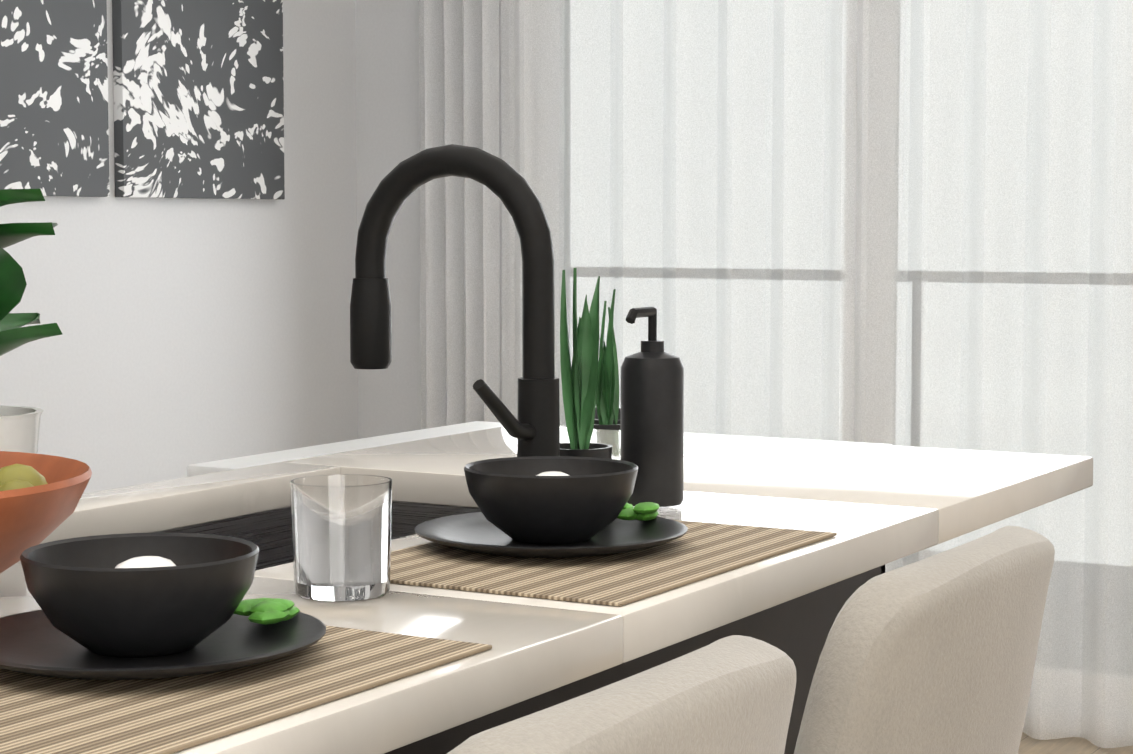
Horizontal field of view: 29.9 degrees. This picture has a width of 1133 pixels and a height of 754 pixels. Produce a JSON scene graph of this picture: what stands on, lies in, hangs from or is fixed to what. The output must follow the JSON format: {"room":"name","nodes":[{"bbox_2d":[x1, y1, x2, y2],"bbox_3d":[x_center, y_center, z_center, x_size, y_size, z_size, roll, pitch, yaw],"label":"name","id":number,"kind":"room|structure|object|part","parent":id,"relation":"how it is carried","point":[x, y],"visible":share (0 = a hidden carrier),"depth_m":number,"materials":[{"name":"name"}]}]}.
{"room":"kitchen","nodes":[
{"label":"kitchen","id":0,"kind":"room"},
{"bbox_2d":[0,0,357,492],"bbox_3d":[-2.542,-0.349,2.725,0.120,2.740,7.840,2,5,30],"label":"wall","id":1,"kind":"structure","parent":0,"point":[197,330],"depth_m":5.44,"materials":[{"name":"paint"}]},
{"bbox_2d":[0,0,109,196],"bbox_3d":[-1.260,-0.725,4.775,0.030,0.630,0.630,2,5,30],"label":"art panel","id":2,"kind":"object","parent":1,"relation":"attached to","point":[54,133],"visible":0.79,"depth_m":4.89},
{"bbox_2d":[112,0,284,199],"bbox_3d":[-0.920,-0.768,5.362,0.030,0.630,0.630,2,5,30],"label":"art panel","id":3,"kind":"object","parent":1,"relation":"attached to","point":[198,89],"visible":1,"depth_m":5.33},
{"bbox_2d":[355,0,536,438],"bbox_3d":[2.297,-0.470,4.386,6.600,2.740,0.120,2,5,30],"label":"wall","id":4,"kind":"structure","parent":0,"point":[387,107],"depth_m":5.92,"materials":[{"name":"paint"}]},
{"bbox_2d":[419,0,1132,747],"bbox_3d":[0.621,-0.341,5.214,2.424,2.330,0.138,2,5,30],"label":"curtain","id":5,"kind":"object","parent":4,"relation":"attached to","point":[629,72],"visible":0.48,"depth_m":5.14,"materials":[{"name":"white fabric"}]},
{"bbox_2d":[509,1,1131,727],"bbox_3d":[0.752,-0.230,5.281,2.030,2.130,0.117,2,5,30],"label":"window","id":6,"kind":"structure","parent":4,"relation":"in","point":[869,199],"depth_m":5.31,"materials":[{"name":"clear glass"}]},
{"bbox_2d":[1018,732,1132,753],"bbox_3d":[0.369,1.190,1.155,6.840,0.100,7.840,2,5,30],"label":"floor","id":7,"kind":"structure","parent":0,"point":[1068,745],"depth_m":4.94,"materials":[{"name":"brown wood"}]},
{"bbox_2d":[187,421,892,476],"bbox_3d":[-0.022,0.531,4.342,1.050,0.751,1.050,2,5,30],"label":"dining table","id":8,"kind":"object","parent":7,"relation":"on","point":[274,457],"visible":0.12,"depth_m":4.46,"materials":[{"name":"white wood"}]},
{"bbox_2d":[562,405,620,426],"bbox_3d":[0.065,0.114,4.261,0.260,0.092,0.420,2,5,30],"label":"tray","id":9,"kind":"object","parent":8,"relation":"on","point":[597,417],"depth_m":4.33,"materials":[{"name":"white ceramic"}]},
{"bbox_2d":[593,289,620,429],"bbox_3d":[0.072,0.011,3.925,0.110,0.347,0.110,2,5,30],"label":"snake plant","id":10,"kind":"object","parent":8,"relation":"on","point":[607,394],"visible":0.54,"depth_m":3.92,"materials":[{"name":"green plant"}]},
{"bbox_2d":[0,268,1092,753],"bbox_3d":[-0.206,0.478,2.170,0.900,1.172,2.070,2,5,30],"label":"kitchen island","id":11,"kind":"object","parent":7,"relation":"on","point":[876,507],"depth_m":2.28,"materials":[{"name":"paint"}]},
{"bbox_2d":[0,189,61,453],"bbox_3d":[-0.570,-0.025,2.060,0.242,0.369,0.264,2,5,30],"label":"potted plant","id":12,"kind":"object","parent":11,"relation":"on","point":[19,428],"visible":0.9,"depth_m":2.04,"materials":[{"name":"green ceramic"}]},
{"bbox_2d":[0,451,91,573],"bbox_3d":[-0.559,0.115,1.671,0.364,0.147,0.364,2,5,30],"label":"fruit bowl","id":13,"kind":"object","parent":11,"relation":"on","point":[40,495],"visible":0.98,"depth_m":1.64,"materials":[{"name":"ceramic"}]},
{"bbox_2d":[0,625,491,753],"bbox_3d":[-0.303,0.205,1.431,0.315,0.003,0.450,2,5,30],"label":"placemat","id":14,"kind":"object","parent":11,"relation":"on","point":[45,715],"visible":0.54,"depth_m":1.38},
{"bbox_2d":[0,533,325,679],"bbox_3d":[-0.301,0.160,1.501,0.260,0.076,0.260,2,5,30],"label":"plate","id":15,"kind":"object","parent":14,"relation":"on","point":[131,606],"visible":1,"depth_m":1.46,"materials":[{"name":"black ceramic"}]},
{"bbox_2d":[19,533,259,657],"bbox_3d":[-0.301,0.157,1.501,0.166,0.070,0.166,2,5,30],"label":"bowl","id":16,"kind":"object","parent":15,"relation":"on","point":[129,595],"depth_m":1.46,"materials":[{"name":"black ceramic"}]},
{"bbox_2d":[290,474,391,600],"bbox_3d":[-0.188,0.134,1.776,0.085,0.095,0.085,2,5,30],"label":"glass","id":17,"kind":"object","parent":11,"relation":"on","point":[341,532],"visible":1,"depth_m":1.74,"materials":[{"name":"clear glass"}]},
{"bbox_2d":[350,144,559,456],"bbox_3d":[-0.134,-0.046,2.199,0.264,0.392,0.136,2,5,30],"label":"faucet","id":18,"kind":"object","parent":11,"relation":"on","point":[533,428],"visible":0.75,"depth_m":2.18,"materials":[{"name":"black metal"}]},
{"bbox_3d":[0.013,0.014,2.276,0.074,0.262,0.074,2,5,30],"label":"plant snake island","id":19,"kind":"part","parent":11,"relation":"part of","materials":[{"name":"green plant"}]},
{"bbox_2d":[390,520,836,606],"bbox_3d":[0.019,0.164,1.988,0.315,0.003,0.450,2,5,30],"label":"placemat","id":20,"kind":"object","parent":11,"relation":"on","point":[697,551],"visible":0.62,"depth_m":1.90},
{"bbox_2d":[415,456,687,557],"bbox_3d":[-0.015,0.122,2.016,0.260,0.076,0.260,2,5,30],"label":"plate","id":21,"kind":"object","parent":20,"relation":"on","point":[550,506],"visible":1,"depth_m":1.97,"materials":[{"name":"black ceramic"}]},
{"bbox_2d":[463,456,638,544],"bbox_3d":[-0.015,0.119,2.016,0.166,0.070,0.166,2,5,30],"label":"bowl","id":22,"kind":"object","parent":21,"relation":"on","point":[531,500],"depth_m":1.97,"materials":[{"name":"black ceramic"}]},
{"bbox_2d":[620,307,683,506],"bbox_3d":[0.089,0.032,2.330,0.070,0.218,0.091,2,5,30],"label":"soap dispenser","id":23,"kind":"object","parent":11,"relation":"on","point":[652,415],"visible":0.85,"depth_m":2.31,"materials":[{"name":"black plastic"}]},
{"bbox_2d":[447,635,795,753],"bbox_3d":[-0.129,0.645,1.426,0.488,0.948,0.469,2,5,30],"label":"stool","id":24,"kind":"object","parent":7,"relation":"on","point":[733,694],"visible":1,"depth_m":1.26,"materials":[{"name":"fabric"}]},
{"bbox_2d":[794,526,1054,753],"bbox_3d":[0.165,0.607,1.942,0.488,0.948,0.469,2,5,30],"label":"stool","id":25,"kind":"object","parent":7,"relation":"on","point":[935,654],"visible":1,"depth_m":1.69,"materials":[{"name":"fabric"}]},
{"label":"outside","id":26,"kind":"structure","parent":0,"visible":0},
{"bbox_2d":[570,1,1131,561],"bbox_3d":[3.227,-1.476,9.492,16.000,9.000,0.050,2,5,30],"label":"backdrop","id":27,"kind":"structure","parent":26,"point":[920,219],"depth_m":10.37,"materials":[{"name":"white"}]},
{"bbox_2d":[579,267,1124,660],"bbox_3d":[1.414,0.284,6.468,5.000,1.150,2.500,2,5,30],"label":"railing","id":28,"kind":"object","parent":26,"point":[920,557],"depth_m":7.46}
]}

